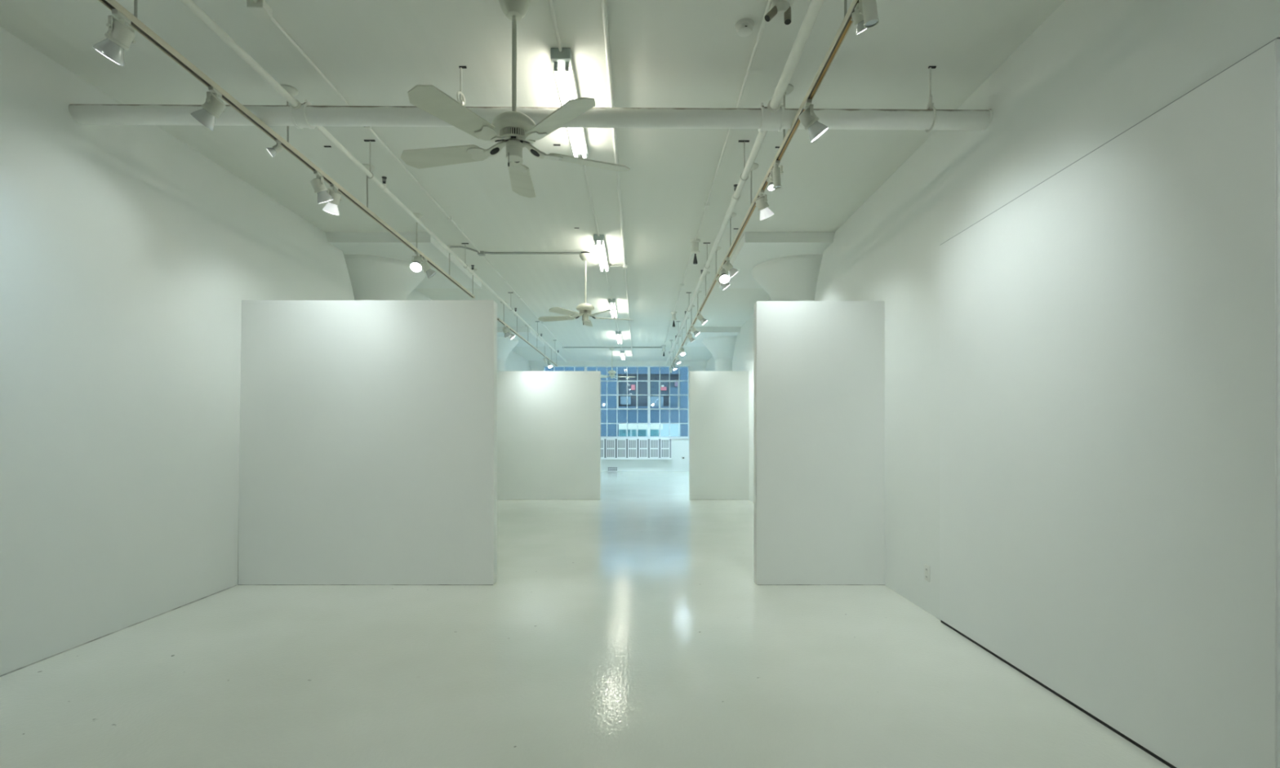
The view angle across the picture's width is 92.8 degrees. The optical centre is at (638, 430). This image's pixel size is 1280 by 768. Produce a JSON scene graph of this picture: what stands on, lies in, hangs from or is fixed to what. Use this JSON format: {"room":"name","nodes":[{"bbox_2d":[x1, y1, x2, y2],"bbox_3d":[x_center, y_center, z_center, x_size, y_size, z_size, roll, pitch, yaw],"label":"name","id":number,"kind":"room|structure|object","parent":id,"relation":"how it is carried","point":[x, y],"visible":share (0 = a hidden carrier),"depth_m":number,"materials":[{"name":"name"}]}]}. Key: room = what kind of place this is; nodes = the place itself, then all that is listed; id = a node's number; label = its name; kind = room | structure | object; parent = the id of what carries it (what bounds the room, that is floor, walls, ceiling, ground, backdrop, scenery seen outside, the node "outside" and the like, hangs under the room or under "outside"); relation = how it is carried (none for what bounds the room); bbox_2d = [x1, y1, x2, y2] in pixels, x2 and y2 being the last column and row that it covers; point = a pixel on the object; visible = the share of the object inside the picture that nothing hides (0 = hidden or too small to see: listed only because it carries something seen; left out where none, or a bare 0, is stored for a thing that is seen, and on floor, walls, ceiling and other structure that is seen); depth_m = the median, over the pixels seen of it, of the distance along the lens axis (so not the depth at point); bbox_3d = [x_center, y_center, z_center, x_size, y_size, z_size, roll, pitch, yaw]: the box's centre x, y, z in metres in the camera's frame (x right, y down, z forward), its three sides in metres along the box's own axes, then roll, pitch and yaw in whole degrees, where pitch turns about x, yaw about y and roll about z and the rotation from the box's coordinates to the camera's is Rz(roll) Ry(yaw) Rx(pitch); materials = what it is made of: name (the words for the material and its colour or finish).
{"room":"art gallery","nodes":[
{"label":"art gallery","id":0,"kind":"room"},
{"bbox_2d":[0,26,531,675],"bbox_3d":[-3.780,-0.480,5.600,0.640,3.660,29.200,0,0,0],"label":"wall","id":1,"kind":"structure","parent":0,"point":[130,257],"depth_m":4.05,"materials":[{"name":"white paint"}]},
{"bbox_2d":[0,585,236,676],"bbox_3d":[-3.499,1.347,1.500,0.006,0.006,7.600,0,0,0],"label":"trim","id":2,"kind":"structure","parent":1,"relation":"attached to","point":[234,585],"depth_m":4.00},
{"bbox_2d":[0,0,1065,360],"bbox_3d":[-0.700,-2.410,5.600,7.600,0.200,29.800,0,0,0],"label":"ceiling","id":3,"kind":"structure","parent":0,"point":[664,53],"depth_m":4.30,"materials":[{"name":"white paint"}]},
{"bbox_2d":[97,0,477,298],"bbox_3d":[-2.375,-2.106,3.101,0.124,0.406,11.402,0,0,0],"label":"track","id":4,"kind":"object","parent":3,"relation":"hanging from","point":[135,24],"visible":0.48,"depth_m":3.83,"materials":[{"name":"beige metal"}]},
{"bbox_2d":[93,8,136,66],"bbox_3d":[-2.409,-1.802,2.804,0.169,0.223,0.134,0,0,0],"label":"track spotlight","id":5,"kind":"object","parent":4,"relation":"hanging from","point":[119,36],"visible":1,"depth_m":2.78,"materials":[{"name":"white metal"}]},
{"bbox_2d":[191,86,226,130],"bbox_3d":[-2.411,-1.803,3.420,0.173,0.221,0.124,0,0,0],"label":"track spotlight","id":6,"kind":"object","parent":4,"relation":"hanging from","point":[213,107],"visible":1,"depth_m":3.39,"materials":[{"name":"white metal"}]},
{"bbox_2d":[266,139,283,157],"bbox_3d":[-2.395,-1.855,4.013,0.095,0.109,0.064,0,0,-18],"label":"track spotlight","id":7,"kind":"object","parent":4,"relation":"attached to","point":[277,148],"visible":1,"depth_m":4.00,"materials":[{"name":"white metal"}]},
{"bbox_2d":[310,170,333,204],"bbox_3d":[-2.361,-1.801,4.547,0.125,0.225,0.161,0,0,27],"label":"track spotlight","id":8,"kind":"object","parent":4,"relation":"hanging from","point":[317,184],"visible":1,"depth_m":4.51,"materials":[{"name":"white metal"}]},
{"bbox_2d":[322,183,342,215],"bbox_3d":[-2.399,-1.800,4.775,0.145,0.225,0.141,0,0,0],"label":"track spotlight","id":9,"kind":"object","parent":4,"relation":"hanging from","point":[331,207],"visible":0.91,"depth_m":4.74,"materials":[{"name":"white metal"}]},
{"bbox_2d":[409,251,423,271],"bbox_3d":[-2.371,-1.803,6.514,0.133,0.220,0.174,0,0,0],"label":"track spotlight","id":10,"kind":"object","parent":4,"relation":"hanging from","point":[415,266],"visible":1,"depth_m":6.49,"materials":[{"name":"white metal"}]},
{"bbox_2d":[421,257,436,279],"bbox_3d":[-2.341,-1.803,6.794,0.174,0.220,0.124,0,0,-23],"label":"track spotlight","id":11,"kind":"object","parent":4,"relation":"hanging from","point":[430,273],"visible":0.93,"depth_m":6.76,"materials":[{"name":"white metal"}]},
{"bbox_2d":[179,0,566,361],"bbox_3d":[-2.139,-2.156,8.950,0.085,0.308,17.900,0,0,0],"label":"pipe","id":12,"kind":"object","parent":3,"relation":"hanging from","point":[191,5],"visible":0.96,"depth_m":4.14,"materials":[{"name":"white metal"}]},
{"bbox_2d":[246,0,572,356],"bbox_3d":[-2.050,-2.285,9.500,0.090,0.050,19.000,0,0,0],"label":"conduit","id":13,"kind":"object","parent":3,"relation":"attached to","point":[259,8],"visible":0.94,"depth_m":3.97,"materials":[{"name":"white metal"}]},
{"bbox_2d":[449,245,580,256],"bbox_3d":[-1.576,-2.288,7.872,1.638,0.044,0.277,0,0,-11],"label":"conduit","id":14,"kind":"object","parent":3,"relation":"attached to","point":[482,253],"visible":0.89,"depth_m":7.89,"materials":[{"name":"grey metal"}]},
{"bbox_2d":[400,0,630,198],"bbox_3d":[-0.680,-1.851,3.288,1.266,0.919,1.244,0,0,0],"label":"ceiling fan","id":15,"kind":"object","parent":3,"relation":"hanging from","point":[515,131],"visible":1,"depth_m":3.21,"materials":[{"name":"white wood"}]},
{"bbox_2d":[497,301,557,366],"bbox_3d":[-2.420,-2.106,14.306,0.124,0.406,7.612,0,0,0],"label":"track","id":16,"kind":"object","parent":3,"relation":"hanging from","point":[500,321],"visible":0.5,"depth_m":12.88,"materials":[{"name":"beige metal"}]},
{"bbox_2d":[502,324,510,337],"bbox_3d":[-2.401,-1.801,11.072,0.124,0.225,0.159,0,0,41],"label":"track spotlight","id":17,"kind":"object","parent":16,"relation":"hanging from","point":[504,329],"visible":1,"depth_m":11.04,"materials":[{"name":"white metal"}]},
{"bbox_2d":[506,327,515,339],"bbox_3d":[-2.384,-1.803,11.360,0.176,0.219,0.124,0,0,-15],"label":"track spotlight","id":18,"kind":"object","parent":16,"relation":"hanging from","point":[511,336],"visible":0.66,"depth_m":11.33,"materials":[{"name":"white metal"}]},
{"bbox_2d":[547,360,552,368],"bbox_3d":[-2.400,-1.801,16.474,0.124,0.224,0.166,0,0,-37],"label":"track spotlight","id":19,"kind":"object","parent":16,"relation":"hanging from","point":[549,365],"visible":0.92,"depth_m":16.45,"materials":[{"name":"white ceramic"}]},
{"bbox_2d":[68,66,993,133],"bbox_3d":[-0.687,-2.104,3.870,6.006,0.412,0.150,0,0,0],"label":"pipe","id":20,"kind":"object","parent":3,"relation":"hanging from","point":[309,116],"visible":0.71,"depth_m":3.82,"materials":[{"name":"white metal"}]},
{"bbox_2d":[547,0,562,51],"bbox_3d":[-0.475,-2.296,1.860,0.022,0.021,3.720,0,0,0],"label":"conduit","id":21,"kind":"object","parent":3,"relation":"attached to","point":[550,2],"visible":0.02,"depth_m":3.43,"materials":[{"name":"white metal"}]},
{"bbox_2d":[550,48,578,105],"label":"fluorescent light","id":22,"kind":"object","parent":3,"relation":"attached to","point":[562,64],"depth_m":3.81,"materials":[{"name":"white glass"}]},
{"bbox_2d":[553,62,558,71],"bbox_3d":[-0.504,-2.228,3.723,0.026,0.062,0.026,0,0,0],"label":"socket","id":23,"kind":"object","parent":22,"relation":"attached to","point":[555,64],"depth_m":3.71,"materials":[{"name":"grey plastic"}]},
{"bbox_2d":[564,62,568,71],"bbox_3d":[-0.436,-2.228,3.723,0.026,0.062,0.026,0,0,0],"label":"socket","id":24,"kind":"object","parent":22,"relation":"attached to","point":[566,64],"depth_m":3.71,"materials":[{"name":"grey plastic"}]},
{"bbox_2d":[568,128,588,159],"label":"fluorescent light","id":25,"kind":"object","parent":3,"relation":"attached to","point":[577,135],"depth_m":4.71,"materials":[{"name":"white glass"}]},
{"bbox_2d":[537,251,634,326],"bbox_3d":[-0.696,-1.839,7.979,1.272,0.944,1.223,0,0,0],"label":"ceiling fan","id":26,"kind":"object","parent":3,"relation":"hanging from","point":[585,309],"visible":1,"depth_m":7.89,"materials":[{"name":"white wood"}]},
{"bbox_2d":[581,155,599,236],"bbox_3d":[-0.470,-2.296,6.080,0.022,0.021,2.260,0,0,0],"label":"conduit","id":27,"kind":"object","parent":3,"relation":"attached to","point":[584,166],"visible":0.66,"depth_m":5.98,"materials":[{"name":"white metal"}]},
{"bbox_2d":[593,234,608,271],"bbox_3d":[-0.470,-2.253,7.830,0.122,0.113,1.304,0,0,0],"label":"fluorescent light","id":28,"kind":"object","parent":3,"relation":"attached to","point":[599,242],"visible":0.99,"depth_m":7.61,"materials":[{"name":"white glass"}]},
{"bbox_2d":[604,269,612,300],"bbox_3d":[-0.470,-2.296,9.580,0.022,0.021,2.260,0,0,0],"label":"conduit","id":29,"kind":"object","parent":3,"relation":"attached to","point":[605,269],"visible":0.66,"depth_m":9.59,"materials":[{"name":"white metal"}]},
{"bbox_2d":[562,346,662,347],"bbox_3d":[-0.710,-2.296,16.850,2.780,0.030,0.032,0,0,0],"label":"conduit","id":30,"kind":"object","parent":3,"relation":"attached to","point":[562,347],"visible":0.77,"depth_m":16.84,"materials":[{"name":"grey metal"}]},
{"bbox_2d":[608,298,617,318],"bbox_3d":[-0.470,-2.253,11.330,0.122,0.113,1.304,0,0,0],"label":"fluorescent light","id":31,"kind":"object","parent":3,"relation":"attached to","point":[612,304],"visible":0.94,"depth_m":11.04,"materials":[{"name":"white glass"}]},
{"bbox_2d":[608,265,622,266],"bbox_3d":[-0.305,-2.296,8.500,0.210,0.017,0.018,0,0,0],"label":"conduit","id":32,"kind":"object","parent":3,"relation":"attached to","point":[609,265],"visible":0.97,"depth_m":8.50,"materials":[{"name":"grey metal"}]},
{"bbox_2d":[600,0,632,359],"bbox_3d":[-0.185,-2.290,9.800,0.060,0.040,19.600,0,0,0],"label":"conduit","id":33,"kind":"object","parent":3,"relation":"attached to","point":[603,2],"visible":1,"depth_m":4.64,"materials":[{"name":"white metal"}]},
{"bbox_2d":[600,347,635,380],"bbox_3d":[-0.704,-1.847,16.924,1.253,0.929,1.261,0,0,0],"label":"ceiling fan","id":34,"kind":"object","parent":3,"relation":"hanging from","point":[611,373],"visible":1,"depth_m":16.86,"materials":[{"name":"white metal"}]},
{"bbox_2d":[615,331,622,343],"bbox_3d":[-0.470,-2.253,14.830,0.122,0.113,1.304,0,0,0],"label":"fluorescent light","id":35,"kind":"object","parent":3,"relation":"attached to","point":[619,336],"visible":1,"depth_m":14.47,"materials":[{"name":"white glass"}]},
{"bbox_2d":[620,351,625,359],"bbox_3d":[-0.470,-2.253,18.330,0.122,0.113,1.304,0,0,0],"label":"fluorescent light","id":36,"kind":"object","parent":3,"relation":"attached to","point":[622,353],"visible":0.99,"depth_m":17.93,"materials":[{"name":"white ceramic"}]},
{"bbox_2d":[661,345,666,355],"bbox_3d":[0.690,-2.168,16.600,0.120,0.287,0.120,0,0,0],"label":"fitting","id":37,"kind":"object","parent":3,"relation":"attached to","point":[664,350],"visible":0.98,"depth_m":16.57,"materials":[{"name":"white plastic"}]},
{"bbox_2d":[671,311,676,327],"bbox_3d":[0.690,-2.168,11.900,0.120,0.287,0.120,0,0,0],"label":"fitting","id":38,"kind":"object","parent":3,"relation":"attached to","point":[673,314],"visible":1,"depth_m":11.87,"materials":[{"name":"white plastic"}]},
{"bbox_2d":[690,238,700,264],"bbox_3d":[0.690,-2.168,7.400,0.120,0.287,0.120,0,0,0],"label":"fitting","id":39,"kind":"object","parent":3,"relation":"attached to","point":[695,251],"visible":0.99,"depth_m":7.37,"materials":[{"name":"white plastic"}]},
{"bbox_2d":[661,0,772,353],"bbox_3d":[0.697,-2.296,9.000,0.063,0.027,18.000,0,0,0],"label":"conduit","id":40,"kind":"object","parent":3,"relation":"attached to","point":[769,3],"visible":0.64,"depth_m":4.64,"materials":[{"name":"white metal"}]},
{"bbox_2d":[665,0,824,364],"bbox_3d":[0.841,-2.148,9.300,0.086,0.324,18.600,0,0,0],"label":"pipe","id":41,"kind":"object","parent":3,"relation":"hanging from","point":[815,6],"visible":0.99,"depth_m":4.08,"materials":[{"name":"white metal"}]},
{"bbox_2d":[735,18,754,36],"bbox_3d":[0.605,-2.287,3.470,0.108,0.046,0.108,0,0,0],"label":"smoke detector","id":42,"kind":"object","parent":3,"relation":"attached to","point":[744,27],"visible":1,"depth_m":3.44,"materials":[{"name":"white plastic"}]},
{"bbox_2d":[670,0,858,368],"bbox_3d":[0.985,-2.106,8.203,0.124,0.406,21.606,0,0,0],"label":"track","id":43,"kind":"object","parent":3,"relation":"hanging from","point":[846,23],"visible":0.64,"depth_m":4.08,"materials":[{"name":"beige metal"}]},
{"bbox_2d":[671,362,676,370],"bbox_3d":[1.008,-1.800,17.087,0.143,0.225,0.139,0,0,0],"label":"track spotlight","id":44,"kind":"object","parent":43,"relation":"hanging from","point":[673,366],"visible":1,"depth_m":17.06,"materials":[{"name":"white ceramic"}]},
{"bbox_2d":[675,355,680,364],"bbox_3d":[1.008,-1.800,15.482,0.143,0.225,0.141,0,0,0],"label":"track spotlight","id":45,"kind":"object","parent":43,"relation":"hanging from","point":[677,358],"visible":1,"depth_m":15.45,"materials":[{"name":"white metal"}]},
{"bbox_2d":[679,346,685,355],"bbox_3d":[0.993,-1.801,13.770,0.124,0.224,0.164,0,0,-15],"label":"track spotlight","id":46,"kind":"object","parent":43,"relation":"hanging from","point":[682,350],"visible":1,"depth_m":13.75,"materials":[{"name":"white metal"}]},
{"bbox_2d":[687,331,695,342],"bbox_3d":[1.017,-1.801,11.751,0.164,0.224,0.127,0,0,0],"label":"track spotlight","id":47,"kind":"object","parent":43,"relation":"hanging from","point":[690,336],"visible":1,"depth_m":11.71,"materials":[{"name":"white metal"}]},
{"bbox_2d":[690,324,699,337],"bbox_3d":[1.022,-1.803,11.000,0.175,0.220,0.124,0,0,0],"label":"track spotlight","id":48,"kind":"object","parent":43,"relation":"hanging from","point":[693,329],"visible":1,"depth_m":10.96,"materials":[{"name":"white metal"}]},
{"bbox_2d":[696,311,707,324],"bbox_3d":[1.022,-1.803,9.800,0.176,0.219,0.124,0,0,0],"label":"track spotlight","id":49,"kind":"object","parent":43,"relation":"hanging from","point":[700,317],"visible":1,"depth_m":9.77,"materials":[{"name":"white metal"}]},
{"bbox_2d":[715,273,729,290],"bbox_3d":[1.020,-1.802,7.354,0.172,0.221,0.133,0,0,0],"label":"track spotlight","id":50,"kind":"object","parent":43,"relation":"hanging from","point":[724,286],"visible":0.64,"depth_m":7.32,"materials":[{"name":"white metal"}]},
{"bbox_2d":[718,266,729,283],"bbox_3d":[0.985,-1.803,7.014,0.124,0.221,0.173,0,0,0],"label":"track spotlight","id":51,"kind":"object","parent":43,"relation":"hanging from","point":[724,277],"visible":0.92,"depth_m":6.99,"materials":[{"name":"white metal"}]},
{"bbox_2d":[722,257,738,277],"bbox_3d":[1.021,-1.803,6.757,0.176,0.219,0.124,0,0,-11],"label":"track spotlight","id":52,"kind":"object","parent":43,"relation":"hanging from","point":[727,266],"visible":1,"depth_m":6.72,"materials":[{"name":"white metal"}]},
{"bbox_2d":[755,190,773,220],"bbox_3d":[1.011,-1.801,4.896,0.161,0.225,0.124,0,0,-32],"label":"track spotlight","id":53,"kind":"object","parent":43,"relation":"hanging from","point":[761,202],"visible":1,"depth_m":4.86,"materials":[{"name":"white metal"}]},
{"bbox_2d":[766,173,774,191],"bbox_3d":[0.987,-1.851,4.537,0.069,0.117,0.076,0,0,0],"label":"track spotlight","id":54,"kind":"object","parent":43,"relation":"attached to","point":[769,181],"visible":0.66,"depth_m":4.53,"materials":[{"name":"white metal"}]},
{"bbox_2d":[769,160,783,189],"bbox_3d":[0.988,-1.823,4.351,0.070,0.180,0.121,0,0,-11],"label":"track spotlight","id":55,"kind":"object","parent":43,"relation":"hanging from","point":[776,171],"visible":1,"depth_m":4.33,"materials":[{"name":"white metal"}]},
{"bbox_2d":[798,98,828,142],"bbox_3d":[1.020,-1.802,3.557,0.172,0.221,0.124,0,0,-11],"label":"track spotlight","id":56,"kind":"object","parent":43,"relation":"hanging from","point":[807,117],"visible":1,"depth_m":3.52,"materials":[{"name":"white metal"}]},
{"bbox_2d":[850,3,866,34],"bbox_3d":[1.000,-1.851,2.751,0.089,0.115,0.064,0,0,-36],"label":"track spotlight","id":57,"kind":"object","parent":43,"relation":"attached to","point":[858,19],"visible":0.69,"depth_m":2.73,"materials":[{"name":"white metal"}]},
{"bbox_2d":[857,0,879,28],"bbox_3d":[0.989,-1.823,2.600,0.074,0.180,0.121,0,0,0],"label":"track spotlight","id":58,"kind":"object","parent":43,"relation":"hanging from","point":[868,8],"visible":1,"depth_m":2.59,"materials":[{"name":"white metal"}]},
{"bbox_2d":[764,0,795,25],"bbox_3d":[0.750,-2.241,3.270,0.155,0.137,0.110,0,0,0],"label":"holder","id":59,"kind":"object","parent":3,"relation":"attached to","point":[781,8],"visible":1,"depth_m":3.24,"materials":[{"name":"white plastic"}]},
{"bbox_2d":[764,5,777,22],"bbox_3d":[0.714,-2.228,3.259,0.084,0.088,0.037,0,0,-22],"label":"socket","id":60,"kind":"object","parent":59,"relation":"attached to","point":[773,9],"depth_m":3.25,"materials":[{"name":"black"}]},
{"bbox_2d":[784,6,791,25],"bbox_3d":[0.798,-2.219,3.259,0.037,0.092,0.058,0,0,11],"label":"socket","id":61,"kind":"object","parent":59,"relation":"attached to","point":[787,9],"depth_m":3.24,"materials":[{"name":"black"}]},
{"bbox_2d":[0,471,1170,767],"bbox_3d":[-0.700,1.450,5.600,7.600,0.200,29.800,0,0,0],"label":"floor","id":62,"kind":"structure","parent":0,"point":[630,627],"depth_m":3.34,"materials":[{"name":"white paint"}]},
{"bbox_2d":[238,300,497,585],"bbox_3d":[-2.379,0.106,5.383,2.232,2.487,0.133,0,0,0],"label":"wall","id":63,"kind":"structure","parent":62,"relation":"on","point":[368,437],"depth_m":5.32,"materials":[{"name":"white paint"}]},
{"bbox_2d":[325,232,481,300],"bbox_3d":[-3.330,-0.480,8.250,1.820,3.660,2.300,0,0,0],"label":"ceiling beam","id":64,"kind":"structure","parent":62,"relation":"on","point":[378,264],"depth_m":7.75,"materials":[{"name":"white paint"}]},
{"bbox_2d":[497,327,544,371],"bbox_3d":[-3.330,-0.480,14.750,1.820,3.660,2.300,0,0,0],"label":"column","id":65,"kind":"structure","parent":62,"relation":"on","point":[505,345],"depth_m":14.48,"materials":[{"name":"white paint"}]},
{"bbox_2d":[497,371,600,499],"bbox_3d":[-2.118,0.096,11.934,2.753,2.507,0.133,0,0,0],"label":"wall","id":66,"kind":"structure","parent":62,"relation":"on","point":[548,423],"depth_m":11.87,"materials":[{"name":"white paint"}]},
{"bbox_2d":[685,327,741,371],"bbox_3d":[2.050,-0.480,14.750,1.620,3.660,2.300,0,0,0],"label":"column","id":67,"kind":"structure","parent":62,"relation":"on","point":[720,342],"depth_m":14.33,"materials":[{"name":"white paint"}]},
{"bbox_2d":[688,371,748,499],"bbox_3d":[1.575,0.096,11.934,1.161,2.507,0.133,0,0,0],"label":"wall","id":68,"kind":"structure","parent":62,"relation":"on","point":[718,401],"depth_m":11.87,"materials":[{"name":"white paint"}]},
{"bbox_2d":[719,232,835,301],"bbox_3d":[2.050,-0.480,8.250,1.620,3.660,2.300,0,0,0],"label":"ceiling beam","id":69,"kind":"structure","parent":62,"relation":"on","point":[786,265],"depth_m":7.72,"materials":[{"name":"white paint"}]},
{"bbox_2d":[753,301,884,585],"bbox_3d":[1.593,0.110,5.383,1.124,2.480,0.133,0,0,0],"label":"wall","id":70,"kind":"structure","parent":62,"relation":"on","point":[819,366],"depth_m":5.32,"materials":[{"name":"white paint"}]},
{"bbox_2d":[528,360,707,471],"bbox_3d":[-0.700,-0.480,20.350,6.400,3.660,0.300,0,0,0],"label":"wall","id":71,"kind":"structure","parent":0,"point":[680,446],"depth_m":20.20,"materials":[{"name":"white paint"}]},
{"bbox_2d":[607,466,617,471],"bbox_3d":[-0.858,1.275,20.185,0.336,0.146,0.026,0,0,0],"label":"air vent","id":72,"kind":"object","parent":71,"relation":"in","point":[609,468],"visible":1,"depth_m":20.17,"materials":[{"name":"white metal"}]},
{"bbox_2d":[543,365,688,438],"bbox_3d":[-0.739,-0.940,20.258,4.895,2.414,0.235,0,0,0],"label":"window","id":73,"kind":"structure","parent":71,"relation":"in","point":[648,380],"depth_m":20.30,"materials":[{"name":"white metal"}]},
{"bbox_2d":[600,438,671,459],"bbox_3d":[-0.537,0.604,20.095,3.265,0.692,0.210,0,0,0],"label":"radiator","id":74,"kind":"object","parent":71,"relation":"attached to","point":[611,448],"visible":0.72,"depth_m":20.01,"materials":[{"name":"grey metal"}]},
{"bbox_2d":[705,0,1279,619],"bbox_3d":[2.422,-0.480,5.600,0.555,3.660,29.200,0,0,0],"label":"wall","id":75,"kind":"structure","parent":0,"point":[1092,71],"depth_m":3.94,"materials":[{"name":"white paint"}]},
{"bbox_2d":[924,564,929,582],"bbox_3d":[2.144,1.060,4.530,0.011,0.118,0.073,0,0,0],"label":"wall outlet","id":76,"kind":"object","parent":75,"relation":"attached to","point":[926,567],"visible":1,"depth_m":4.52,"materials":[{"name":"white plastic"}]},
{"bbox_2d":[939,36,1279,767],"bbox_3d":[2.135,0.021,3.150,0.026,2.659,2.300,0,0,0],"label":"wall panel","id":77,"kind":"object","parent":75,"relation":"in","point":[1109,332],"depth_m":2.59,"materials":[{"name":"white paint"}]},
{"label":"outside","id":78,"kind":"structure","parent":0,"visible":0},
{"bbox_2d":[545,367,688,436],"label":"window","id":79,"kind":"structure","parent":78,"point":[632,371],"depth_m":34.00,"materials":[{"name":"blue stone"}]},
{"bbox_2d":[620,396,631,404],"bbox_3d":[-0.723,-1.679,34.250,0.595,0.468,0.100,0,0,0],"label":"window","id":80,"kind":"structure","parent":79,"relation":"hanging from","point":[623,399],"depth_m":34.20,"materials":[{"name":"blue glass"}]},
{"bbox_2d":[650,396,663,406],"bbox_3d":[1.020,-1.636,34.250,0.765,0.552,0.100,0,0,0],"label":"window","id":81,"kind":"structure","parent":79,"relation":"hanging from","point":[654,400],"depth_m":34.20,"materials":[{"name":"blue glass"}]},
{"bbox_2d":[670,387,677,406],"bbox_3d":[1.998,-1.891,34.250,0.510,1.062,0.100,0,0,0],"label":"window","id":82,"kind":"structure","parent":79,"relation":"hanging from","point":[673,399],"depth_m":34.20,"materials":[{"name":"blue glass"}]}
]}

